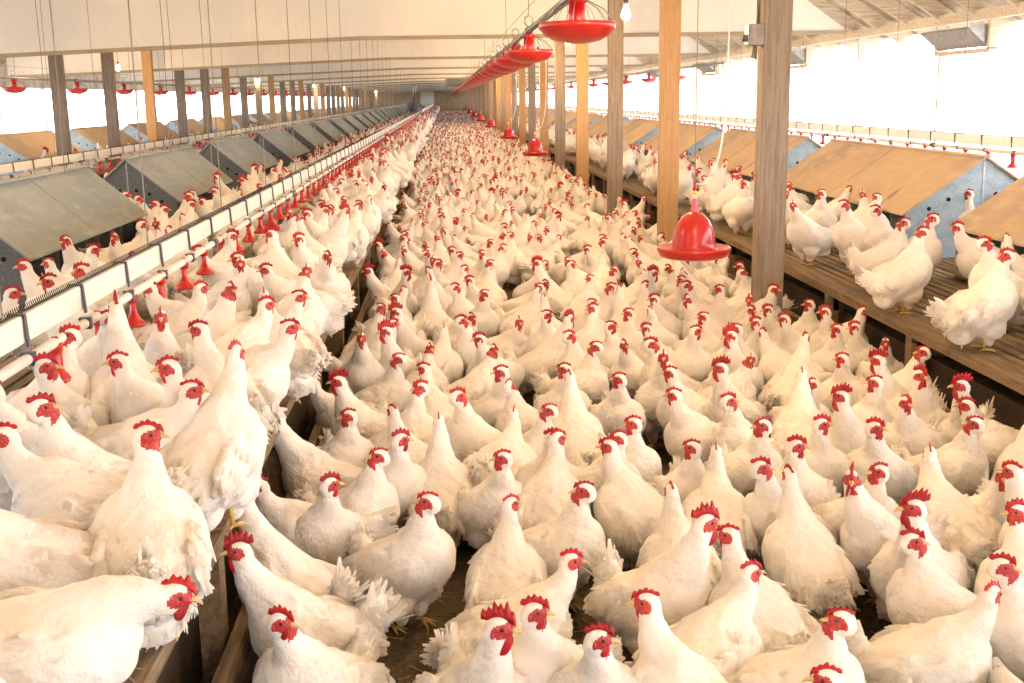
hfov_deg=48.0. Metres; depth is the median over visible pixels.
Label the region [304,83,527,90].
ceiling beam
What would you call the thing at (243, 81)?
wooden post
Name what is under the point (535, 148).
bell drinker
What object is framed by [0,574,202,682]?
hen
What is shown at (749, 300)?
hen
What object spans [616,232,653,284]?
hen
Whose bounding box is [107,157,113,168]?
cup
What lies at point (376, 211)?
hen
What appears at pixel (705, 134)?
box
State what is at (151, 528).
hen
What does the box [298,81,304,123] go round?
wooden post
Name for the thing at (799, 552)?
hen
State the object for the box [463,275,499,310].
hen
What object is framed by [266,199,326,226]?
hen
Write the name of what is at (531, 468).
hen
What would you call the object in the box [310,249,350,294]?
hen
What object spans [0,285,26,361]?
hen
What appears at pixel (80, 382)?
hen
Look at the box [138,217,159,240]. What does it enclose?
hen
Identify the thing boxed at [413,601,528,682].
chicken
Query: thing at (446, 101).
wall
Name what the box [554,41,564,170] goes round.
wooden post
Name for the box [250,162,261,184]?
chicken
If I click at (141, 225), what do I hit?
hen
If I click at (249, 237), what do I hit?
cup
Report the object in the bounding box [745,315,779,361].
hen
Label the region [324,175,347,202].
chicken
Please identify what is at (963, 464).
hen
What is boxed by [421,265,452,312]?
hen
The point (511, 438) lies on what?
hen
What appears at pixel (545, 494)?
hen
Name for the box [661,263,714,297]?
hen
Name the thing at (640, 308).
hen
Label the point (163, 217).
hen
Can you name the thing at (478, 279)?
hen
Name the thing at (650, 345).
hen
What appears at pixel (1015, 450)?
hen
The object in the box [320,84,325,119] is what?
wooden post
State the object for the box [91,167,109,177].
deck
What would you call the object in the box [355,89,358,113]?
wooden post
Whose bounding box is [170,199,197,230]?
hen
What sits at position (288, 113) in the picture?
box
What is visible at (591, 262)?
hen
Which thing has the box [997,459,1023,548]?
hen
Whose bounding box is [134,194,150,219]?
hen
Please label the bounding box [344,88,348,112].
wooden post
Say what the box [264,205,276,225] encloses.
cup
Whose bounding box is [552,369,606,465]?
hen
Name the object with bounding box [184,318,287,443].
hen
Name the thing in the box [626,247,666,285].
hen
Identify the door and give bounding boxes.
[420,92,433,106]
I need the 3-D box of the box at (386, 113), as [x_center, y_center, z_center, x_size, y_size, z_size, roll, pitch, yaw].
[-5.196,-8.972,46.225,0.920,0.679,2.370,-2,12,-3]
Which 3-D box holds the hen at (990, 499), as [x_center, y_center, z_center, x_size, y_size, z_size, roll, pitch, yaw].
[1.549,0.547,3.706,0.340,0.431,0.348,-7,13,-27]
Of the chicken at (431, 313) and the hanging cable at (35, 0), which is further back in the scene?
the hanging cable at (35, 0)
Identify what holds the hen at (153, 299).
on the deck at (208, 651)
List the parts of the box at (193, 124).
roof panel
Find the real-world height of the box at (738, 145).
0.679 m
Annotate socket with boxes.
[623,0,628,7]
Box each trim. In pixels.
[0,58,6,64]
[0,62,119,75]
[518,2,1023,86]
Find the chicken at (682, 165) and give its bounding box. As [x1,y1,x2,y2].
[679,159,699,188]
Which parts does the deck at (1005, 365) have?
rail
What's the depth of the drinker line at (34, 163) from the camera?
14.38 m
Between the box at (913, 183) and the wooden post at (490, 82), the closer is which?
the box at (913, 183)
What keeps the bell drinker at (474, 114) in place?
hanging from the ceiling
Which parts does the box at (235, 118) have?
roof panel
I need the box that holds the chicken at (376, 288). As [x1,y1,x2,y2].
[361,262,425,317]
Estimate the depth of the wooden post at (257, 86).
32.18 m
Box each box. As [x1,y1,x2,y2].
[0,130,90,176]
[0,165,147,310]
[70,126,138,167]
[103,146,232,217]
[122,121,178,142]
[165,119,203,148]
[198,116,237,131]
[199,135,277,189]
[232,115,256,137]
[249,113,269,124]
[252,128,309,166]
[263,112,287,122]
[278,111,298,127]
[287,123,330,155]
[296,110,306,118]
[311,120,344,146]
[329,117,357,138]
[343,115,366,134]
[353,114,373,130]
[362,112,379,125]
[369,111,384,123]
[375,110,387,121]
[380,109,391,120]
[385,109,395,116]
[536,109,554,118]
[548,111,567,125]
[551,111,575,126]
[566,113,603,131]
[589,115,629,138]
[623,118,657,147]
[639,123,725,161]
[687,128,821,181]
[742,0,763,58]
[787,139,1018,257]
[939,176,1023,280]
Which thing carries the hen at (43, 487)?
on the deck at (208, 651)
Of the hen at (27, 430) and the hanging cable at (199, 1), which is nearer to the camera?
the hen at (27, 430)
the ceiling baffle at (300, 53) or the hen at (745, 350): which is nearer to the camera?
the hen at (745, 350)
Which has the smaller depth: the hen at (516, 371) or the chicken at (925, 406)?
the chicken at (925, 406)
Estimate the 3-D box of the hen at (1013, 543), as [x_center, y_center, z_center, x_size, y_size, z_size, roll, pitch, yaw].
[1.388,0.681,3.048,0.275,0.447,0.401,0,12,4]
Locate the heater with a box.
[445,78,466,88]
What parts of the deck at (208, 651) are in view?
rail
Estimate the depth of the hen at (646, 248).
9.80 m
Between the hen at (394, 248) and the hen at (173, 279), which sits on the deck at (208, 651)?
the hen at (173, 279)
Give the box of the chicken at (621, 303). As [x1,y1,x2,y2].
[610,278,641,329]
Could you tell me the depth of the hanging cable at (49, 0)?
7.27 m
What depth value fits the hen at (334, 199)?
8.75 m
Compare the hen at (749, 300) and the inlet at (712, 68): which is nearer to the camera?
the hen at (749, 300)
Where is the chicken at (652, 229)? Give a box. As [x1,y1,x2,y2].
[646,223,656,236]
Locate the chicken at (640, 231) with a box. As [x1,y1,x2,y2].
[636,217,656,245]
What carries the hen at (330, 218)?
on the deck at (208, 651)
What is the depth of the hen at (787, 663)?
2.56 m
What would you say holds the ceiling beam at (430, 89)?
hanging from the ceiling
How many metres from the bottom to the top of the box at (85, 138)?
0.679 m
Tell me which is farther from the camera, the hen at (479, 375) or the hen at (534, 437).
the hen at (479, 375)
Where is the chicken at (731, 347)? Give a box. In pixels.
[708,322,763,399]
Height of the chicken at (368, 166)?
0.509 m
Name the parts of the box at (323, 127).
roof panel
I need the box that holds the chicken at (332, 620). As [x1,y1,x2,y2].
[218,528,414,657]
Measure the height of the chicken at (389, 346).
0.517 m
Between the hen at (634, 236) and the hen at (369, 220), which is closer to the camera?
the hen at (369, 220)
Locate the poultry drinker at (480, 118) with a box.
[476,91,485,120]
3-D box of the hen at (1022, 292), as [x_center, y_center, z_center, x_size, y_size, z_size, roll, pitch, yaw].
[2.368,-0.180,4.866,0.409,0.448,0.262,2,12,12]
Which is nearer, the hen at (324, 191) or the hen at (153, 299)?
the hen at (153, 299)
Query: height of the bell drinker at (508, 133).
2.300 m
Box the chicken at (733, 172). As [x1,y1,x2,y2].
[729,168,750,189]
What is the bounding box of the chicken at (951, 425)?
[936,371,1001,437]
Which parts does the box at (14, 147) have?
roof panel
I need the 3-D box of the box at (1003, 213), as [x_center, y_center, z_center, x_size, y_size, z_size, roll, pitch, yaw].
[3.269,-0.425,5.424,1.220,0.679,3.110,-2,12,-3]
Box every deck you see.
[0,115,437,682]
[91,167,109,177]
[518,131,1023,429]
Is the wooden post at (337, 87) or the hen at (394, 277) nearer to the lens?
the hen at (394, 277)
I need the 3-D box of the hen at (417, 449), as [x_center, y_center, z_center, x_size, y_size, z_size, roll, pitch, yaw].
[-0.344,0.465,4.258,0.338,0.419,0.331,1,12,9]
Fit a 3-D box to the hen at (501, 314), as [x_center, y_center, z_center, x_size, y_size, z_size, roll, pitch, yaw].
[0.034,-0.171,7.199,0.401,0.428,0.248,5,13,24]
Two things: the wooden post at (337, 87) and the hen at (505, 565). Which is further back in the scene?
the wooden post at (337, 87)
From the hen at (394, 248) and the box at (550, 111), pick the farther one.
the box at (550, 111)
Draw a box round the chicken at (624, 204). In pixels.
[620,198,643,226]
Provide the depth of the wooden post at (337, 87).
56.00 m
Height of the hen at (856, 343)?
0.432 m
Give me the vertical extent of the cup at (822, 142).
0.138 m
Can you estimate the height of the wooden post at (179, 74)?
2.900 m
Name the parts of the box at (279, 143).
roof panel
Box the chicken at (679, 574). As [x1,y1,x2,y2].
[581,500,724,654]
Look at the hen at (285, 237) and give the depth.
6.86 m
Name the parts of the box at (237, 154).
roof panel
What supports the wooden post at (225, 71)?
on the floor
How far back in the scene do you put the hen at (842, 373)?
5.03 m
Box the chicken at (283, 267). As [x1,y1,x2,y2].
[261,223,301,280]
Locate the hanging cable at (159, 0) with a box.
[159,0,170,152]
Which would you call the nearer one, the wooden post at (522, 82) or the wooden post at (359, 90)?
the wooden post at (522, 82)
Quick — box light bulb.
[621,0,629,19]
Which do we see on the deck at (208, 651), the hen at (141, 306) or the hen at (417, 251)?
the hen at (141, 306)
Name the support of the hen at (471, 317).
on the floor
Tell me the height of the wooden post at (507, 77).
2.900 m
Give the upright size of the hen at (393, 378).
0.443 m
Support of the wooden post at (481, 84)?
on the floor
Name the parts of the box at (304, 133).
roof panel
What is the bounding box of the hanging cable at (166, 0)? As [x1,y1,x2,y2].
[166,0,175,128]
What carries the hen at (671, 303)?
on the floor
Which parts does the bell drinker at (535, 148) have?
hanging cord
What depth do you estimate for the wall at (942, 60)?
16.86 m
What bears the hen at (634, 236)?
on the floor
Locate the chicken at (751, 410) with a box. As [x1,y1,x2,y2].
[706,354,767,425]
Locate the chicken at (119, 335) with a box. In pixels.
[90,289,162,406]
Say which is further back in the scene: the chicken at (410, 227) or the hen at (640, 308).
the chicken at (410, 227)
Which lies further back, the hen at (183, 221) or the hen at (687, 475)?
the hen at (183, 221)
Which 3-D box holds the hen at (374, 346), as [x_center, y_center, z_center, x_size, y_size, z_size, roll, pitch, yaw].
[-0.775,0.103,5.964,0.450,0.428,0.251,-8,14,-30]
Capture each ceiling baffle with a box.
[0,0,845,57]
[6,36,710,76]
[120,57,643,82]
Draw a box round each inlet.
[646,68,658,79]
[693,59,719,75]
[791,45,812,68]
[920,19,998,55]
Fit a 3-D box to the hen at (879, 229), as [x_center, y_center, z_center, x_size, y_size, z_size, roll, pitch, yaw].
[2.303,-0.615,6.918,0.391,0.445,0.254,-3,12,-11]
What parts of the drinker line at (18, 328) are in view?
rail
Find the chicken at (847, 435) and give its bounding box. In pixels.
[826,382,882,454]
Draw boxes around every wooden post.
[48,55,72,166]
[100,52,121,170]
[141,50,158,150]
[174,70,187,144]
[200,69,212,143]
[221,68,232,136]
[239,77,249,136]
[254,77,263,130]
[268,76,276,128]
[279,82,287,129]
[289,81,296,124]
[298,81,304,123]
[306,85,312,124]
[314,84,318,120]
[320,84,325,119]
[326,87,330,120]
[331,86,335,117]
[336,86,340,116]
[340,88,344,117]
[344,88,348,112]
[348,88,351,114]
[352,89,355,113]
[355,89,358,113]
[358,89,361,112]
[361,90,363,112]
[364,90,366,111]
[366,90,368,111]
[369,91,371,108]
[371,91,373,110]
[375,91,377,107]
[474,87,475,111]
[475,86,476,112]
[477,86,478,117]
[478,85,480,114]
[480,84,482,114]
[482,84,484,118]
[484,82,486,122]
[487,82,489,121]
[489,81,492,118]
[492,79,496,124]
[496,78,500,130]
[500,75,505,133]
[505,73,511,127]
[511,71,517,140]
[519,68,525,145]
[528,63,535,144]
[539,59,548,162]
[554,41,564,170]
[576,43,588,185]
[607,0,623,217]
[657,0,680,245]
[751,0,792,310]
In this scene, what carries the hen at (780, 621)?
on the floor
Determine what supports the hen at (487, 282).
on the floor
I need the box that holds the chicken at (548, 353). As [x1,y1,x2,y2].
[499,308,574,395]
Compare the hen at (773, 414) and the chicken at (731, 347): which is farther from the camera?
the chicken at (731, 347)
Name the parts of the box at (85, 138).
roof panel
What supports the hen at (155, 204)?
on the deck at (208, 651)
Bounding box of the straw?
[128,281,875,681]
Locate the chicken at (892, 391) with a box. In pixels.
[865,348,940,409]
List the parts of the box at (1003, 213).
perch rail, roof panel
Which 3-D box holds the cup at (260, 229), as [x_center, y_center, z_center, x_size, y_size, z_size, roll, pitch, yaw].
[-1.580,-0.748,7.213,0.086,0.138,0.085,1,12,7]
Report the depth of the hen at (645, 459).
4.09 m
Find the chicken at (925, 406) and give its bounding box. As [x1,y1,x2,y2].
[897,363,949,424]
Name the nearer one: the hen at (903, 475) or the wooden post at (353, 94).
the hen at (903, 475)
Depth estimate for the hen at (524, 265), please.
9.29 m
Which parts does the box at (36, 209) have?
roof panel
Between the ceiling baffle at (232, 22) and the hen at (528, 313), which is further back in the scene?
the ceiling baffle at (232, 22)
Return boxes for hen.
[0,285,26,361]
[0,380,85,511]
[0,421,191,524]
[0,509,108,591]
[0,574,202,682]
[6,322,90,409]
[11,261,97,370]
[13,258,44,307]
[18,351,111,426]
[26,391,132,469]
[36,272,150,345]
[40,257,128,308]
[41,243,103,277]
[58,235,126,293]
[63,378,210,460]
[75,308,108,377]
[78,241,138,255]
[86,418,216,649]
[98,231,129,264]
[102,349,163,423]
[112,250,167,328]
[121,190,170,218]
[132,204,174,240]
[133,218,155,252]
[133,280,211,350]
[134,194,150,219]
[135,199,170,236]
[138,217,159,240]
[143,280,239,350]
[143,280,252,321]
[143,305,185,366]
[148,228,182,299]
[150,354,273,429]
[160,338,267,532]
[164,225,209,273]
[168,191,199,222]
[169,256,251,311]
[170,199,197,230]
[175,317,304,402]
[179,213,212,258]
[181,229,241,298]
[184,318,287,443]
[188,189,212,218]
[189,244,232,290]
[197,197,226,239]
[208,186,228,210]
[213,213,255,258]
[213,295,278,355]
[227,251,313,314]
[235,189,257,236]
[238,289,310,325]
[245,246,286,269]
[252,604,395,682]
[253,183,272,226]
[253,208,292,254]
[254,475,399,545]
[255,262,357,336]
[256,207,304,238]
[257,214,298,256]
[258,286,332,403]
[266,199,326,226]
[268,183,276,219]
[274,263,326,340]
[289,217,342,272]
[289,447,399,523]
[290,231,336,270]
[294,471,363,565]
[298,204,336,228]
[299,207,347,245]
[305,178,346,211]
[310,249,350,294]
[310,377,402,433]
[315,205,332,230]
[316,180,359,204]
[317,407,374,466]
[319,194,338,221]
[321,187,340,211]
[323,317,400,373]
[326,188,340,215]
[332,199,364,223]
[337,196,352,216]
[338,184,366,207]
[341,302,387,355]
[342,203,369,267]
[342,330,385,393]
[342,491,455,634]
[347,352,411,412]
[350,285,412,332]
[356,427,426,534]
[357,176,401,222]
[361,194,376,251]
[362,185,380,240]
[368,296,390,318]
[369,378,433,447]
[370,229,409,256]
[372,182,387,220]
[379,248,422,284]
[380,259,412,289]
[383,403,427,463]
[385,293,416,333]
[391,234,416,263]
[401,230,432,250]
[401,245,447,276]
[404,412,472,547]
[405,342,448,387]
[407,236,422,259]
[411,258,443,295]
[412,251,464,286]
[412,324,463,383]
[414,361,454,422]
[417,264,470,312]
[420,249,442,277]
[420,547,588,670]
[421,241,448,266]
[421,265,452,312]
[429,254,450,288]
[432,233,450,264]
[432,316,477,341]
[433,312,476,345]
[438,342,498,400]
[445,385,501,461]
[446,245,476,268]
[446,281,474,320]
[451,234,478,259]
[451,313,503,378]
[454,259,497,290]
[457,448,523,549]
[457,492,547,615]
[459,289,500,337]
[462,405,536,484]
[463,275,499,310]
[466,331,524,388]
[468,249,496,279]
[468,364,524,427]
[470,239,495,261]
[473,231,505,253]
[476,264,507,301]
[478,222,508,253]
[485,315,526,357]
[485,480,605,611]
[492,242,509,287]
[494,282,544,322]
[495,377,559,434]
[498,279,550,311]
[499,285,540,333]
[504,231,525,285]
[511,594,583,682]
[512,259,549,297]
[516,251,559,281]
[516,427,580,482]
[517,428,590,530]
[518,232,542,252]
[519,234,542,282]
[523,403,564,455]
[525,294,561,337]
[525,309,555,352]
[530,340,608,404]
[533,361,591,410]
[540,234,564,259]
[547,244,591,285]
[548,620,636,682]
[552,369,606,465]
[555,234,607,263]
[557,281,616,321]
[557,329,612,404]
[560,260,598,295]
[560,274,599,321]
[563,237,610,266]
[563,256,601,287]
[567,429,641,518]
[572,298,605,332]
[574,302,605,351]
[581,244,620,279]
[588,371,645,435]
[590,414,661,481]
[591,252,618,281]
[593,435,663,569]
[594,265,618,296]
[598,320,638,368]
[609,338,644,398]
[612,225,627,279]
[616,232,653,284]
[616,307,642,349]
[622,264,659,293]
[624,235,657,272]
[624,269,647,296]
[624,559,766,677]
[624,587,728,682]
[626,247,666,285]
[630,227,638,248]
[631,279,650,322]
[633,349,668,448]
[634,257,665,297]
[635,480,721,591]
[636,321,675,363]
[637,235,669,255]
[638,335,713,391]
[639,305,679,346]
[646,292,684,339]
[648,258,671,277]
[650,438,705,502]
[651,232,666,260]
[656,364,712,457]
[660,274,685,317]
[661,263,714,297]
[662,386,716,462]
[668,324,712,381]
[671,260,711,294]
[672,311,722,353]
[678,267,729,304]
[678,279,737,320]
[681,442,759,559]
[682,261,706,284]
[682,293,725,338]
[685,352,755,401]
[691,261,709,269]
[696,167,727,189]
[697,253,731,276]
[703,416,783,497]
[704,172,740,223]
[704,284,737,324]
[705,260,733,297]
[707,522,820,652]
[708,292,750,311]
[710,322,758,366]
[711,390,784,458]
[719,304,756,346]
[722,179,753,234]
[724,606,864,682]
[728,261,750,297]
[730,293,763,323]
[733,267,796,308]
[737,178,753,229]
[737,283,780,322]
[742,455,840,577]
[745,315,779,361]
[750,171,753,192]
[756,330,819,412]
[757,326,832,384]
[760,303,780,340]
[761,463,867,624]
[767,376,832,425]
[770,366,830,457]
[772,434,836,506]
[774,311,822,354]
[783,413,846,497]
[785,190,791,247]
[786,200,835,265]
[787,181,815,210]
[791,298,820,336]
[796,192,808,202]
[800,185,852,221]
[802,662,911,682]
[804,188,837,227]
[809,304,868,344]
[810,304,843,345]
[810,323,857,375]
[811,461,901,538]
[817,351,866,412]
[832,198,866,274]
[841,217,910,286]
[842,416,919,506]
[845,320,875,363]
[845,579,1003,682]
[850,374,896,426]
[853,189,869,217]
[853,345,932,391]
[855,225,932,314]
[855,336,904,380]
[856,192,889,227]
[863,203,907,249]
[873,212,942,292]
[883,393,953,455]
[885,527,977,624]
[889,415,988,495]
[912,442,1001,590]
[922,246,1018,351]
[947,220,1023,278]
[952,396,1019,480]
[958,188,974,219]
[962,466,1005,525]
[968,234,1023,325]
[974,497,1023,594]
[986,551,1023,682]
[991,424,1023,477]
[997,233,1023,279]
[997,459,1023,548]
[1020,287,1023,311]
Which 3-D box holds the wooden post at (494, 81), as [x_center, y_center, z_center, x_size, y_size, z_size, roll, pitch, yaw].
[-0.664,-9.446,44.955,0.165,2.900,0.140,-2,12,-3]
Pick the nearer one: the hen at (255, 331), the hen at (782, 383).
the hen at (255, 331)
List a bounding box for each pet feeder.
[0,57,348,96]
[511,52,724,92]
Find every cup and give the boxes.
[50,336,70,383]
[93,310,100,335]
[96,159,103,170]
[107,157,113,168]
[127,289,145,327]
[156,272,167,298]
[175,258,193,289]
[196,246,213,274]
[218,235,224,251]
[233,226,243,251]
[242,221,256,241]
[254,211,265,233]
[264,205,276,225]
[274,199,284,219]
[282,194,293,213]
[290,192,300,207]
[297,189,306,202]
[304,182,312,198]
[310,178,318,193]
[315,175,322,190]
[321,172,325,186]
[330,169,335,180]
[819,134,825,144]
[1007,150,1017,167]
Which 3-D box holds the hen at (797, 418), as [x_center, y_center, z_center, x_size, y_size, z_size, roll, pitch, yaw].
[1.135,0.364,4.485,0.263,0.477,0.443,1,12,10]
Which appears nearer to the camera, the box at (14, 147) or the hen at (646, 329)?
the hen at (646, 329)
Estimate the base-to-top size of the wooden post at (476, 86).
2.900 m
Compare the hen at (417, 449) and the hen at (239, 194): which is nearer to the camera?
the hen at (417, 449)
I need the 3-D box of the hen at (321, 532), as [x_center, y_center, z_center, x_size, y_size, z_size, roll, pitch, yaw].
[-0.613,0.578,3.661,0.279,0.454,0.406,-6,13,-22]
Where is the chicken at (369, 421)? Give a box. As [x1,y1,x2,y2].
[326,368,394,438]
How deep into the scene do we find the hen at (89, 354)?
3.77 m
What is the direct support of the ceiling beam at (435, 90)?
hanging from the ceiling
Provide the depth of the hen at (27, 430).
2.83 m
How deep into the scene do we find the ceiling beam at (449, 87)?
86.14 m
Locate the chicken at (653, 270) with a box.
[613,264,660,306]
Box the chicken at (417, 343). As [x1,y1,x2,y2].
[386,299,432,356]
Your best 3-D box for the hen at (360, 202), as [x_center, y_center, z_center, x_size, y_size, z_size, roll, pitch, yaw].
[-1.208,-0.778,7.982,0.447,0.426,0.250,4,13,22]
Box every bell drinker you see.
[470,110,478,116]
[484,93,497,127]
[499,105,517,138]
[522,38,547,155]
[657,0,730,260]
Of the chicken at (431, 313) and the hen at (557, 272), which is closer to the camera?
the chicken at (431, 313)
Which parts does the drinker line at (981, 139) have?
rail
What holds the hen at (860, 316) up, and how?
on the floor
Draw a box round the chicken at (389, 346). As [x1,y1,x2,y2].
[375,318,415,378]
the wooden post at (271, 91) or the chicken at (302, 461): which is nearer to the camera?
the chicken at (302, 461)
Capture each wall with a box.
[0,67,355,133]
[394,91,463,111]
[511,26,948,149]
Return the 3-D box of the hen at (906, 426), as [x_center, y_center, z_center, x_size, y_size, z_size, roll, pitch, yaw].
[1.581,0.375,4.487,0.268,0.442,0.417,9,16,39]
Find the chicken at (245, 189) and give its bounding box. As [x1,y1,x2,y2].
[237,174,285,222]
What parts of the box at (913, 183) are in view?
roof panel, roof panel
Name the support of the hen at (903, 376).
on the floor
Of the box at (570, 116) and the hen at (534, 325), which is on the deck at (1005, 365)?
the box at (570, 116)
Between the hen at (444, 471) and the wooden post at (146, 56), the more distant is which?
the wooden post at (146, 56)
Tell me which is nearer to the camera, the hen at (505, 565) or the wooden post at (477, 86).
the hen at (505, 565)
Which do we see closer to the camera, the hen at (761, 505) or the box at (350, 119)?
the hen at (761, 505)
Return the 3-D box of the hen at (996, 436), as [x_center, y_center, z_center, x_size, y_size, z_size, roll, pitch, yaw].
[1.909,0.406,4.355,0.500,0.426,0.281,-2,12,-7]
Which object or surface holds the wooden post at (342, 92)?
on the floor
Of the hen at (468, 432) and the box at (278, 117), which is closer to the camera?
the hen at (468, 432)
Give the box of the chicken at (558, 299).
[530,255,578,321]
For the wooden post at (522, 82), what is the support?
on the floor
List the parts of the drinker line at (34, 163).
rail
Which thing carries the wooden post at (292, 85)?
on the floor
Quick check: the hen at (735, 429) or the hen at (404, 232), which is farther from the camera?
the hen at (404, 232)
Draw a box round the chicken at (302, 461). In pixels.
[273,405,384,496]
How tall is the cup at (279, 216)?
0.138 m
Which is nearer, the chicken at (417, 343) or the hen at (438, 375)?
the hen at (438, 375)
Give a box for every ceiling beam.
[187,67,603,85]
[231,73,575,87]
[262,77,554,88]
[286,80,538,89]
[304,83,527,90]
[319,84,518,91]
[344,86,458,91]
[344,87,456,92]
[381,88,455,91]
[390,89,454,91]
[395,90,453,92]
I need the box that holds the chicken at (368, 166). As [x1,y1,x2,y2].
[362,153,374,177]
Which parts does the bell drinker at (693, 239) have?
stem, hanging cord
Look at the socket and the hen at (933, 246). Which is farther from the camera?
the socket
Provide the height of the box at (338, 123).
0.679 m
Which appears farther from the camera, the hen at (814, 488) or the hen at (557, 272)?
the hen at (557, 272)
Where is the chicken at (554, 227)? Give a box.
[549,210,562,235]
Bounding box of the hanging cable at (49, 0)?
[49,0,64,171]
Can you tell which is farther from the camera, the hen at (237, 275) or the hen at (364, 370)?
the hen at (364, 370)
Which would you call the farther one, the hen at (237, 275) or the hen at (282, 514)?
the hen at (237, 275)
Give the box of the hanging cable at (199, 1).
[199,1,208,143]
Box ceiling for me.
[518,0,1023,87]
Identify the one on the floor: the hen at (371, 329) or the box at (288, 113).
the hen at (371, 329)
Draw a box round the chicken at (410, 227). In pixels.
[370,218,414,251]
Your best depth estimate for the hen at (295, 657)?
2.61 m
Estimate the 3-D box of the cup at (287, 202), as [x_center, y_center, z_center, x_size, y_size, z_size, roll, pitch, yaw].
[-1.653,-1.015,8.473,0.086,0.138,0.085,0,12,2]
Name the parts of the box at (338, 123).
roof panel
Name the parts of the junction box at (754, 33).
switch knob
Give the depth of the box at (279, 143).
16.11 m
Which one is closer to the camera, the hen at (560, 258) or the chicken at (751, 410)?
the chicken at (751, 410)
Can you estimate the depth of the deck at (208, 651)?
3.05 m
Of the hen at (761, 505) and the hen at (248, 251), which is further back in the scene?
the hen at (248, 251)
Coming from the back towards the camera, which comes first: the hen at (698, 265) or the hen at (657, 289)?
the hen at (698, 265)
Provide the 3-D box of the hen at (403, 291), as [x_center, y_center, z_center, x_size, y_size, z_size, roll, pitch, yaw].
[-0.773,-0.110,6.938,0.341,0.440,0.314,1,12,7]
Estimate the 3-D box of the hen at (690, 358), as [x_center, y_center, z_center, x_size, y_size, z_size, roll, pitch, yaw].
[0.875,0.107,5.754,0.328,0.460,0.356,8,15,36]
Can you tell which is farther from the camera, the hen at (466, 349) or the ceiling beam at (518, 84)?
the ceiling beam at (518, 84)
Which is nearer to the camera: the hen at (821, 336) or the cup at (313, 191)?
the hen at (821, 336)
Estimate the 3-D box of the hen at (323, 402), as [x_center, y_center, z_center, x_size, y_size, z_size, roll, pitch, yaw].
[-0.671,0.321,4.995,0.473,0.403,0.265,-9,14,-33]
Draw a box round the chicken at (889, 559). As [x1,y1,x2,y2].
[867,487,975,624]
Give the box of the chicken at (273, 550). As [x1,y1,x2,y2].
[236,501,370,608]
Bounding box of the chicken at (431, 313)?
[412,273,447,340]
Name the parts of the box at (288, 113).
roof panel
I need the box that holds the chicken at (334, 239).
[287,201,352,262]
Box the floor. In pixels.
[200,166,1023,682]
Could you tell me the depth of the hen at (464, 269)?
7.68 m
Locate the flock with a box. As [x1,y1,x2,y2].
[0,105,1022,682]
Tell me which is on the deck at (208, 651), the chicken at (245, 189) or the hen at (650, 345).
the chicken at (245, 189)
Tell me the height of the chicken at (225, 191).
0.502 m
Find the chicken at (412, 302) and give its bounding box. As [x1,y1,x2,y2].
[387,263,417,316]
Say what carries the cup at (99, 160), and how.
on the drinker line at (34, 163)
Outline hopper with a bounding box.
[407,84,417,112]
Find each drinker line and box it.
[0,0,433,383]
[0,3,404,179]
[511,0,1023,167]
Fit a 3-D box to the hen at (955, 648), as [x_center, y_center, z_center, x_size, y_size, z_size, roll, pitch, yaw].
[0.972,0.755,2.798,0.395,0.419,0.254,4,13,23]
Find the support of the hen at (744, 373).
on the floor
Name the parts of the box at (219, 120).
roof panel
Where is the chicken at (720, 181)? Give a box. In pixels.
[682,164,726,216]
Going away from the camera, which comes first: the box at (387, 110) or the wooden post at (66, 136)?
the wooden post at (66, 136)
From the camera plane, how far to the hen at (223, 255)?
5.86 m
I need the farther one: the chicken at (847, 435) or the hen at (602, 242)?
the hen at (602, 242)
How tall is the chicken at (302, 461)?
0.503 m
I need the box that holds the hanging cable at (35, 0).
[35,0,47,128]
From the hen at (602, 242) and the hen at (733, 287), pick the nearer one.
the hen at (733, 287)
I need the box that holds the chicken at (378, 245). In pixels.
[373,236,417,273]
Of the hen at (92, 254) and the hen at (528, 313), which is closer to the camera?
the hen at (92, 254)
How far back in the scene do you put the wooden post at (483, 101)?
57.61 m
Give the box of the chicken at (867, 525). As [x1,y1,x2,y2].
[840,459,956,605]
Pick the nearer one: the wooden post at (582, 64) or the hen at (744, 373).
the hen at (744, 373)
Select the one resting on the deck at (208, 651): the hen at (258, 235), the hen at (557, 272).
the hen at (258, 235)
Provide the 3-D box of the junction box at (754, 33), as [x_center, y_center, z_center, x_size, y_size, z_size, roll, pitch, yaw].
[1.399,-2.202,6.659,0.125,1.103,0.100,-2,12,-3]
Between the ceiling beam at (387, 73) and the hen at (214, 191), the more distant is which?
the ceiling beam at (387, 73)
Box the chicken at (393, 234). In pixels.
[384,221,422,246]
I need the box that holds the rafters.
[548,0,1023,85]
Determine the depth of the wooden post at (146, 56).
20.24 m
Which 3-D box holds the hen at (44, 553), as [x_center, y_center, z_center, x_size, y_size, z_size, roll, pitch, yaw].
[-0.933,0.423,2.292,0.343,0.434,0.351,4,13,23]
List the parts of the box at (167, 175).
roof panel, roof panel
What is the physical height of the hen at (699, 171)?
0.416 m
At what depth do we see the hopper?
60.33 m
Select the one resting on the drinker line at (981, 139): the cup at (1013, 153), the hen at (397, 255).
the cup at (1013, 153)
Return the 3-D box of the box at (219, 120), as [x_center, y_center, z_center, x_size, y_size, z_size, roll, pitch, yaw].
[-8.297,-5.881,31.904,1.180,0.679,2.570,-2,12,-3]
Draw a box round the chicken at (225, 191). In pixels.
[212,171,235,196]
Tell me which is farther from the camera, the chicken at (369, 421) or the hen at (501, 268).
the hen at (501, 268)
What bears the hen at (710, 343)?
on the floor
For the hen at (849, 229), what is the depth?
6.97 m

